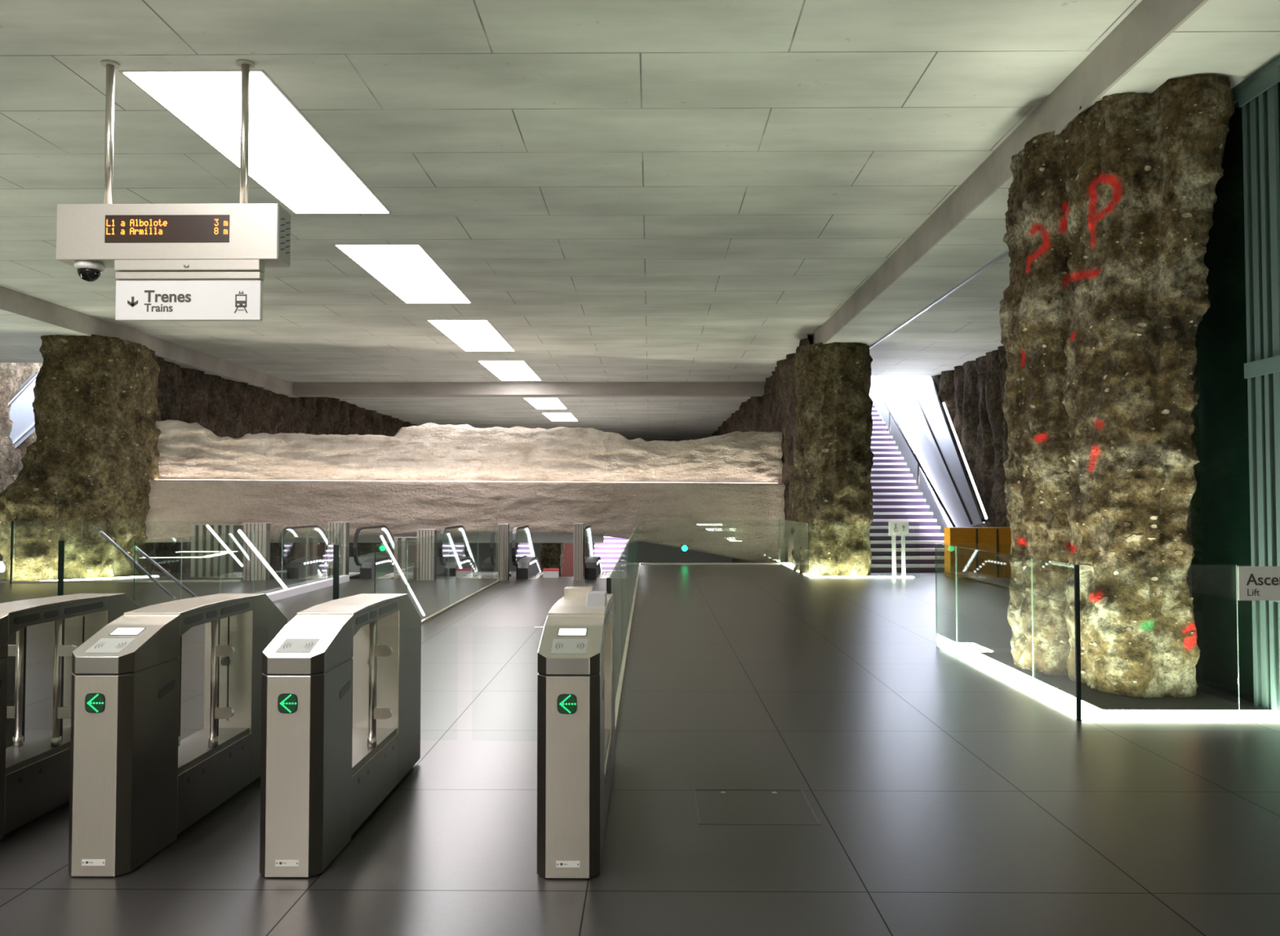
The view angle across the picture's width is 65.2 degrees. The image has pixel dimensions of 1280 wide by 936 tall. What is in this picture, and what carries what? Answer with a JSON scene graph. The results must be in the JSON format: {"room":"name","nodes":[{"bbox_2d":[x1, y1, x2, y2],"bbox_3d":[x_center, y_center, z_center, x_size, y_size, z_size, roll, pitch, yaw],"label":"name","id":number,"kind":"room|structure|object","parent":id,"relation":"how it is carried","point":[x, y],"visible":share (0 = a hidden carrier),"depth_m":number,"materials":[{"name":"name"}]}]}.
{"room":"metro station","nodes":[
{"label":"metro station","id":0,"kind":"room"},
{"bbox_2d":[0,363,42,561],"bbox_3d":[-17.125,-0.302,27.197,0.658,5.620,14.007,0,-2,2],"label":"wall","id":1,"kind":"structure","parent":0,"point":[12,375],"depth_m":26.97,"materials":[{"name":"brown stone"}]},
{"bbox_2d":[6,371,38,448],"bbox_3d":[-17.590,-0.510,26.540,0.580,4.398,2.991,-1,-2,31],"label":"escalator","id":2,"kind":"object","parent":1,"relation":"attached to","point":[21,413],"visible":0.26,"depth_m":27.35,"materials":[{"name":"metal"}]},
{"bbox_2d":[0,285,299,397],"bbox_3d":[-14.652,-3.532,5.965,6.580,0.710,53.400,0,-2,1],"label":"ceiling beam","id":3,"kind":"structure","parent":1,"relation":"attached to","point":[24,318],"depth_m":21.40,"materials":[{"name":"concrete"}]},
{"bbox_2d":[149,356,417,573],"bbox_3d":[-11.316,0.564,41.769,0.743,6.000,38.702,0,-2,1],"label":"wall","id":4,"kind":"structure","parent":0,"point":[233,409],"depth_m":29.30,"materials":[{"name":"brown stone"}]},
{"bbox_2d":[144,419,785,563],"bbox_3d":[-3.944,0.758,25.039,16.333,3.718,1.368,1,-2,-18],"label":"wall","id":5,"kind":"structure","parent":0,"point":[474,478],"depth_m":24.66,"materials":[{"name":"beige stone"}]},
{"bbox_2d":[270,532,604,542],"bbox_3d":[-5.842,1.709,25.818,9.800,0.430,0.400,0,-2,1],"label":"trim","id":6,"kind":"structure","parent":5,"relation":"attached to","point":[455,537],"depth_m":25.60,"materials":[{"name":"metal"}]},
{"bbox_2d":[276,480,702,483],"bbox_3d":[-3.703,0.335,24.703,15.598,0.004,0.060,1,-2,-18],"label":"light","id":7,"kind":"object","parent":5,"relation":"on","point":[277,480],"visible":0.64,"depth_m":25.16,"materials":[{"name":"white"}]},
{"bbox_2d":[275,541,732,579],"bbox_3d":[-6.494,5.276,40.516,22.200,6.500,40.800,0,-2,1],"label":"wall","id":8,"kind":"structure","parent":0,"point":[650,553],"depth_m":43.95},
{"bbox_2d":[680,544,688,551],"bbox_3d":[1.136,2.044,25.452,0.180,0.180,0.090,0,-2,1],"label":"lamp","id":9,"kind":"object","parent":8,"relation":"attached to","point":[684,548],"visible":1,"depth_m":25.43,"materials":[{"name":"green plastic"}]},
{"bbox_2d":[0,0,1142,439],"bbox_3d":[-4.345,-3.257,20.662,17.900,0.300,83.000,0,-2,1],"label":"ceiling","id":10,"kind":"structure","parent":0,"point":[624,190],"depth_m":10.88,"materials":[{"name":"concrete"}]},
{"bbox_2d":[56,58,290,267],"bbox_3d":[-3.985,-2.627,8.598,1.882,1.748,0.306,0,-2,1],"label":"display","id":11,"kind":"object","parent":10,"relation":"hanging from","point":[106,233],"visible":0.98,"depth_m":8.43,"materials":[{"name":"grey metal"}]},
{"bbox_2d":[73,260,104,281],"bbox_3d":[-4.719,-1.676,8.567,0.236,0.155,0.236,0,-2,1],"label":"dome camera","id":12,"kind":"object","parent":11,"relation":"attached to","point":[88,271],"visible":1,"depth_m":8.50,"materials":[{"name":"white"}]},
{"bbox_2d":[114,259,264,321],"bbox_3d":[-3.815,-1.502,8.464,1.227,0.505,0.136,0,-2,1],"label":"direction sign","id":13,"kind":"object","parent":11,"relation":"hanging from","point":[147,290],"visible":1,"depth_m":8.44,"materials":[{"name":"grey metal"}]},
{"bbox_2d":[118,69,391,213],"bbox_3d":[-3.922,-3.418,10.957,1.280,0.012,4.360,0,-2,1],"label":"recessed light","id":14,"kind":"object","parent":10,"relation":"in","point":[288,157],"visible":1,"depth_m":10.33,"materials":[{"name":"white plastic"}]},
{"bbox_2d":[333,244,471,302],"bbox_3d":[-3.862,-3.224,16.914,1.280,0.012,4.360,0,-2,1],"label":"recessed light","id":15,"kind":"object","parent":10,"relation":"in","point":[408,271],"visible":1,"depth_m":16.38,"materials":[{"name":"white plastic"}]},
{"bbox_2d":[426,320,515,351],"bbox_3d":[-3.801,-3.023,23.060,1.280,0.012,4.360,0,-2,1],"label":"recessed light","id":16,"kind":"object","parent":10,"relation":"in","point":[468,335],"visible":1,"depth_m":22.75,"materials":[{"name":"white plastic"}]},
{"bbox_2d":[477,360,542,380],"bbox_3d":[-3.739,-2.822,29.207,1.280,0.012,4.360,0,-2,1],"label":"recessed light","id":17,"kind":"object","parent":10,"relation":"in","point":[502,370],"visible":1,"depth_m":28.86,"materials":[{"name":"white plastic"}]},
{"bbox_2d":[522,397,567,408],"bbox_3d":[-3.642,-2.505,38.901,1.280,0.012,4.360,0,-2,1],"label":"recessed light","id":18,"kind":"object","parent":10,"relation":"in","point":[537,402],"visible":1,"depth_m":38.48,"materials":[{"name":"white plastic"}]},
{"bbox_2d":[542,413,577,421],"bbox_3d":[-3.579,-2.300,45.197,1.280,0.012,4.360,0,-2,1],"label":"recessed light","id":19,"kind":"object","parent":10,"relation":"in","point":[552,416],"visible":1,"depth_m":44.83,"materials":[{"name":"white plastic"}]},
{"bbox_2d":[0,564,1279,935],"bbox_3d":[-4.226,1.880,2.407,27.500,0.400,46.850,0,-2,1],"label":"floor","id":20,"kind":"structure","parent":0,"point":[947,798],"depth_m":5.39,"materials":[{"name":"tile"}]},
{"bbox_2d":[5,632,16,748],"bbox_3d":[-3.948,1.232,5.209,0.760,1.077,1.886,0,-2,1],"label":"gate","id":21,"kind":"object","parent":20,"relation":"on","point":[12,638],"visible":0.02,"depth_m":6.05,"materials":[{"name":"glass"}]},
{"bbox_2d":[0,593,141,840],"bbox_3d":[-3.128,1.232,5.201,0.760,1.077,1.886,0,-2,1],"label":"gate","id":22,"kind":"object","parent":20,"relation":"on","point":[35,772],"visible":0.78,"depth_m":5.17,"materials":[{"name":"metal"}]},
{"bbox_2d":[0,334,162,581],"bbox_3d":[-11.927,-0.194,21.325,2.378,5.020,3.221,0,-2,1],"label":"column","id":23,"kind":"structure","parent":20,"relation":"on","point":[92,460],"depth_m":20.42,"materials":[{"name":"brown stone"}]},
{"bbox_2d":[44,575,159,581],"bbox_3d":[-11.967,2.248,20.008,4.206,0.012,0.880,1,-2,-24],"label":"light strip","id":24,"kind":"object","parent":20,"relation":"on","point":[151,575],"visible":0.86,"depth_m":20.49,"materials":[{"name":"white plastic"}]},
{"bbox_2d":[0,520,240,582],"bbox_3d":[-10.654,1.639,19.586,5.518,1.202,0.051,0,-2,-4],"label":"glass railing","id":25,"kind":"object","parent":20,"relation":"on","point":[12,522],"visible":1,"depth_m":19.56,"materials":[{"name":"teal"}]},
{"bbox_2d":[99,530,176,600],"bbox_3d":[-7.451,1.489,14.913,0.052,1.181,2.213,0,-2,1],"label":"handrail","id":26,"kind":"object","parent":20,"relation":"on","point":[101,532],"visible":1,"depth_m":14.79,"materials":[{"name":"metal"}]},
{"bbox_2d":[133,546,197,597],"bbox_3d":[-6.952,1.589,14.779,0.052,0.973,2.051,0,-2,1],"label":"handrail","id":27,"kind":"object","parent":20,"relation":"on","point":[137,549],"visible":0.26,"depth_m":14.60,"materials":[{"name":"metal"}]},
{"bbox_2d":[68,593,287,876],"bbox_3d":[-2.310,1.232,5.193,0.760,1.077,1.886,0,-2,1],"label":"gate","id":28,"kind":"object","parent":20,"relation":"on","point":[135,786],"visible":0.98,"depth_m":4.55,"materials":[{"name":"metal"}]},
{"bbox_2d":[57,524,342,601],"bbox_3d":[-6.435,1.559,15.912,0.932,1.122,8.022,0,-2,1],"label":"glass railing","id":29,"kind":"object","parent":20,"relation":"on","point":[61,544],"visible":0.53,"depth_m":11.94,"materials":[{"name":"teal"}]},
{"bbox_2d":[190,524,243,577],"bbox_3d":[-8.840,1.933,20.942,1.094,1.504,0.120,0,-2,1],"label":"screen","id":30,"kind":"object","parent":20,"relation":"on","point":[206,548],"visible":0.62,"depth_m":20.91,"materials":[{"name":"grey metal"}]},
{"bbox_2d":[206,524,244,568],"bbox_3d":[-7.811,1.489,18.857,0.057,0.881,1.618,0,-2,1],"label":"handrail","id":31,"kind":"object","parent":20,"relation":"on","point":[211,531],"visible":1,"depth_m":18.81,"materials":[{"name":"white"}]},
{"bbox_2d":[243,522,271,580],"bbox_3d":[-7.731,1.681,20.184,0.460,1.158,0.260,0,-2,1],"label":"pillar","id":32,"kind":"structure","parent":20,"relation":"on","point":[262,539],"depth_m":20.06,"materials":[{"name":"metal"}]},
{"bbox_2d":[237,529,287,589],"bbox_3d":[-6.117,1.553,16.323,0.068,1.158,2.122,0,-2,1],"label":"handrail","id":33,"kind":"object","parent":20,"relation":"on","point":[239,531],"visible":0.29,"depth_m":16.13,"materials":[{"name":"white"}]},
{"bbox_2d":[265,575,349,601],"bbox_3d":[-5.872,2.121,17.750,0.140,0.120,4.300,0,-2,1],"label":"kerb","id":34,"kind":"object","parent":20,"relation":"on","point":[297,590],"visible":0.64,"depth_m":17.29,"materials":[{"name":"white"}]},
{"bbox_2d":[278,525,374,579],"bbox_3d":[-6.645,3.857,24.699,1.185,5.002,9.232,0,-2,1],"label":"escalator","id":35,"kind":"object","parent":20,"relation":"on","point":[296,569],"visible":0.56,"depth_m":21.03,"materials":[{"name":"silver metal"}]},
{"bbox_2d":[327,521,350,578],"bbox_3d":[-6.080,1.673,20.168,0.379,1.172,0.260,0,-2,1],"label":"pillar","id":36,"kind":"structure","parent":20,"relation":"on","point":[335,535],"depth_m":20.05,"materials":[{"name":"metal"}]},
{"bbox_2d":[259,593,421,877],"bbox_3d":[-1.406,1.231,5.184,0.920,1.077,1.886,0,-2,1],"label":"gate","id":37,"kind":"object","parent":20,"relation":"on","point":[340,703],"visible":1,"depth_m":4.50,"materials":[{"name":"metal"}]},
{"bbox_2d":[352,525,394,579],"bbox_3d":[-5.420,3.857,24.686,0.635,5.002,9.232,0,-2,1],"label":"escalator","id":38,"kind":"object","parent":20,"relation":"on","point":[384,566],"visible":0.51,"depth_m":20.86,"materials":[{"name":"silver metal"}]},
{"bbox_2d":[393,537,417,579],"bbox_3d":[-4.892,2.063,20.899,0.475,1.240,0.120,0,-2,1],"label":"screen","id":39,"kind":"object","parent":38,"relation":"attached to","point":[400,547],"visible":0.59,"depth_m":20.89,"materials":[{"name":"clear glass"}]},
{"bbox_2d":[380,535,426,617],"bbox_3d":[-2.935,1.398,12.486,0.036,1.192,2.246,0,-2,1],"label":"handrail","id":40,"kind":"object","parent":20,"relation":"on","point":[381,536],"visible":1,"depth_m":12.31,"materials":[{"name":"white metal"}]},
{"bbox_2d":[333,524,501,624],"bbox_3d":[-3.031,1.539,15.278,0.472,1.122,9.022,0,-2,1],"label":"glass railing","id":41,"kind":"object","parent":20,"relation":"on","point":[335,548],"visible":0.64,"depth_m":13.10,"materials":[{"name":"teal"}]},
{"bbox_2d":[416,528,437,581],"bbox_3d":[-4.290,1.747,20.148,0.364,1.024,0.260,0,-2,1],"label":"pillar","id":42,"kind":"structure","parent":20,"relation":"on","point":[426,570],"depth_m":20.03,"materials":[{"name":"metal"}]},
{"bbox_2d":[438,525,515,579],"bbox_3d":[-3.415,3.856,24.666,1.185,5.002,9.232,0,-2,1],"label":"escalator","id":43,"kind":"object","parent":20,"relation":"on","point":[460,567],"visible":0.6,"depth_m":21.02,"materials":[{"name":"silver metal"}]},
{"bbox_2d":[497,524,510,581],"bbox_3d":[-2.739,1.692,20.134,0.202,1.132,0.260,0,-2,1],"label":"pillar","id":44,"kind":"structure","parent":20,"relation":"on","point":[504,528],"depth_m":20.02,"materials":[{"name":"metal"}]},
{"bbox_2d":[511,525,542,579],"bbox_3d":[-2.295,3.856,24.655,0.485,5.002,9.232,0,-2,1],"label":"escalator","id":45,"kind":"object","parent":20,"relation":"on","point":[527,567],"visible":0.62,"depth_m":20.69,"materials":[{"name":"silver metal"}]},
{"bbox_2d":[542,568,559,577],"bbox_3d":[-1.852,2.194,20.844,0.320,0.175,0.180,0,-2,1],"label":"box","id":46,"kind":"object","parent":20,"relation":"on","point":[547,573],"visible":1,"depth_m":20.76,"materials":[{"name":"grey"}]},
{"bbox_2d":[538,542,564,577],"bbox_3d":[-2.749,4.864,30.987,0.816,6.300,0.984,0,-2,1],"label":"column","id":47,"kind":"structure","parent":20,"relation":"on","point":[551,555],"depth_m":30.65,"materials":[{"name":"brown stone"}]},
{"bbox_2d":[537,586,614,878],"bbox_3d":[-0.513,1.205,5.176,0.707,1.130,1.886,0,-2,1],"label":"gate","id":48,"kind":"object","parent":20,"relation":"on","point":[575,660],"visible":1,"depth_m":4.25,"materials":[{"name":"metal"}]},
{"bbox_2d":[573,523,584,581],"bbox_3d":[-1.231,1.685,20.119,0.202,1.146,0.260,0,-2,1],"label":"pillar","id":49,"kind":"structure","parent":20,"relation":"on","point":[578,527],"depth_m":20.01,"materials":[{"name":"metal"}]},
{"bbox_2d":[582,525,611,579],"bbox_3d":[-0.655,3.855,24.639,0.985,5.002,9.232,0,-2,1],"label":"escalator","id":50,"kind":"object","parent":20,"relation":"on","point":[593,565],"visible":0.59,"depth_m":21.05,"materials":[{"name":"silver metal"}]},
{"bbox_2d":[606,520,640,736],"bbox_3d":[-0.103,1.557,15.694,0.044,1.112,18.831,0,-2,1],"label":"glass railing","id":51,"kind":"object","parent":20,"relation":"on","point":[622,582],"visible":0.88,"depth_m":9.52,"materials":[{"name":"teal"}]},
{"bbox_2d":[640,520,781,564],"bbox_3d":[1.772,1.867,25.136,3.520,1.110,0.044,0,-2,1],"label":"glass railing","id":52,"kind":"object","parent":20,"relation":"on","point":[689,520],"visible":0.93,"depth_m":25.10,"materials":[{"name":"teal"}]},
{"bbox_2d":[693,789,820,825],"bbox_3d":[0.593,1.770,5.237,0.602,0.003,0.598,0,-2,1],"label":"floor hatch","id":53,"kind":"object","parent":20,"relation":"on","point":[774,793],"visible":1,"depth_m":5.09,"materials":[{"name":"metal"}]},
{"bbox_2d":[778,519,864,577],"bbox_3d":[4.679,1.792,23.155,2.303,1.130,4.703,0,-2,1],"label":"glass railing","id":54,"kind":"object","parent":20,"relation":"on","point":[779,519],"visible":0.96,"depth_m":20.83,"materials":[{"name":"teal"}]},
{"bbox_2d":[791,342,874,576],"bbox_3d":[4.308,-0.160,22.372,1.650,5.020,2.504,0,-2,1],"label":"column","id":55,"kind":"structure","parent":20,"relation":"on","point":[833,494],"depth_m":21.35,"materials":[{"name":"brown stone"}]},
{"bbox_2d":[781,563,914,577],"bbox_3d":[4.648,2.353,23.205,2.170,0.012,4.770,0,-2,1],"label":"light strip","id":56,"kind":"object","parent":20,"relation":"on","point":[791,566],"visible":0.78,"depth_m":20.93,"materials":[{"name":"white plastic"}]},
{"bbox_2d":[888,521,908,576],"bbox_3d":[5.462,1.712,21.112,0.419,1.157,0.050,0,-2,1],"label":"sign","id":57,"kind":"object","parent":20,"relation":"on","point":[895,528],"visible":1,"depth_m":21.11,"materials":[{"name":"grey metal"}]},
{"bbox_2d":[869,376,955,572],"bbox_3d":[6.187,-1.103,28.688,2.100,7.279,12.445,0,-2,1],"label":"staircase","id":58,"kind":"structure","parent":20,"relation":"on","point":[896,497],"depth_m":24.59,"materials":[{"name":"white stone"}]},
{"bbox_2d":[869,376,987,533],"bbox_3d":[7.889,-1.415,28.944,0.927,7.918,14.989,0,-2,4],"label":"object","id":59,"kind":"object","parent":20,"relation":"on","point":[926,423],"visible":0.54,"depth_m":26.14,"materials":[{"name":"metal"}]},
{"bbox_2d":[935,543,1279,721],"bbox_3d":[4.115,1.331,9.084,1.848,1.132,3.644,0,-2,1],"label":"glass railing","id":60,"kind":"object","parent":20,"relation":"on","point":[1077,580],"visible":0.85,"depth_m":7.28,"materials":[{"name":"teal"}]},
{"bbox_2d":[1237,566,1279,600],"bbox_3d":[4.625,0.839,7.258,0.560,0.246,0.014,0,-2,1],"label":"sign","id":61,"kind":"object","parent":60,"relation":"attached to","point":[1254,583],"visible":1,"depth_m":7.25,"materials":[{"name":"grey"}]},
{"bbox_2d":[940,647,1279,719],"bbox_3d":[4.042,1.891,9.073,1.600,0.012,3.540,0,-2,1],"label":"light strip","id":62,"kind":"object","parent":20,"relation":"on","point":[1051,695],"visible":0.97,"depth_m":7.66,"materials":[{"name":"white"}]},
{"bbox_2d":[978,652,1254,710],"bbox_3d":[4.116,1.892,9.052,1.150,0.010,2.900,0,-2,1],"label":"planting bed","id":63,"kind":"object","parent":20,"relation":"on","point":[1202,700],"visible":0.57,"depth_m":7.99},
{"bbox_2d":[998,73,1235,698],"bbox_3d":[4.236,-0.611,9.044,1.412,4.989,2.504,0,-2,1],"label":"column","id":64,"kind":"structure","parent":63,"relation":"on","point":[1108,216],"depth_m":8.27,"materials":[{"name":"brown stone"}]},
{"bbox_2d":[1196,54,1279,711],"bbox_3d":[6.006,-0.620,8.130,2.450,4.970,1.470,0,-2,1],"label":"shaft","id":65,"kind":"object","parent":20,"relation":"on","point":[1238,335],"visible":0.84,"depth_m":8.12,"materials":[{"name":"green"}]},
{"bbox_2d":[627,439,697,441],"bbox_3d":[-3.238,3.557,61.102,19.140,11.080,0.300,0,-2,1],"label":"wall","id":66,"kind":"structure","parent":0,"point":[646,440],"depth_m":61.07,"materials":[{"name":"brown stone"}]},
{"bbox_2d":[711,334,812,564],"bbox_3d":[4.078,2.963,41.687,0.687,10.800,38.401,0,-2,1],"label":"wall","id":67,"kind":"structure","parent":0,"point":[775,411],"depth_m":27.09,"materials":[{"name":"brown stone"}]},
{"bbox_2d":[292,382,765,396],"bbox_3d":[-3.529,-2.530,32.212,15.140,0.400,0.650,0,-2,1],"label":"trim","id":68,"kind":"structure","parent":67,"relation":"attached to","point":[361,388],"depth_m":31.89,"materials":[{"name":"concrete"}]},
{"bbox_2d":[822,0,1208,344],"bbox_3d":[3.792,-3.177,5.769,0.030,0.012,53.400,0,-2,1],"label":"trim","id":69,"kind":"structure","parent":67,"relation":"attached to","point":[1202,2],"depth_m":8.58,"materials":[{"name":"metal"}]},
{"bbox_2d":[795,0,1279,353],"bbox_3d":[4.327,-3.538,5.776,1.100,0.710,53.400,0,-2,1],"label":"beam","id":70,"kind":"structure","parent":67,"relation":"attached to","point":[1234,39],"depth_m":9.22,"materials":[{"name":"concrete"}]},
{"bbox_2d":[884,330,1202,612],"bbox_3d":[8.152,-0.449,22.696,0.552,5.620,21.500,0,-2,1],"label":"wall","id":71,"kind":"structure","parent":0,"point":[972,393],"depth_m":23.40,"materials":[{"name":"brown stone"}]},
{"bbox_2d":[943,527,1013,577],"bbox_3d":[7.163,1.767,20.978,1.422,1.038,0.450,0,-2,1],"label":"wall panel","id":72,"kind":"object","parent":71,"relation":"attached to","point":[971,563],"depth_m":20.78,"materials":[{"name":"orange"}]},
{"bbox_3d":[9.650,-0.893,-0.067,0.300,5.780,42.000,0,-2,1],"label":"wall","id":73,"kind":"structure","parent":0,"visible":0},
{"bbox_2d":[869,248,1008,349],"bbox_3d":[5.002,-2.789,18.227,0.040,0.095,18.450,0,-2,1],"label":"trim","id":74,"kind":"structure","parent":73,"relation":"attached to","point":[1005,253],"depth_m":16.15,"materials":[{"name":"metal"}]},
{"bbox_2d":[869,253,1010,376],"bbox_3d":[7.192,-3.646,3.249,4.680,0.660,48.400,0,-2,1],"label":"ceiling","id":75,"kind":"structure","parent":73,"relation":"attached to","point":[964,326],"depth_m":20.55,"materials":[{"name":"concrete"}]},
{"bbox_3d":[-3.563,1.953,43.697,14.600,0.250,32.600,0,-2,1],"label":"floor","id":76,"kind":"structure","parent":0,"visible":0},
{"bbox_2d":[593,536,628,572],"bbox_3d":[-1.042,3.026,34.692,1.320,2.936,3.780,0,-2,1],"label":"staircase","id":77,"kind":"structure","parent":76,"relation":"attached to","point":[610,551],"depth_m":35.46,"materials":[{"name":"white"}]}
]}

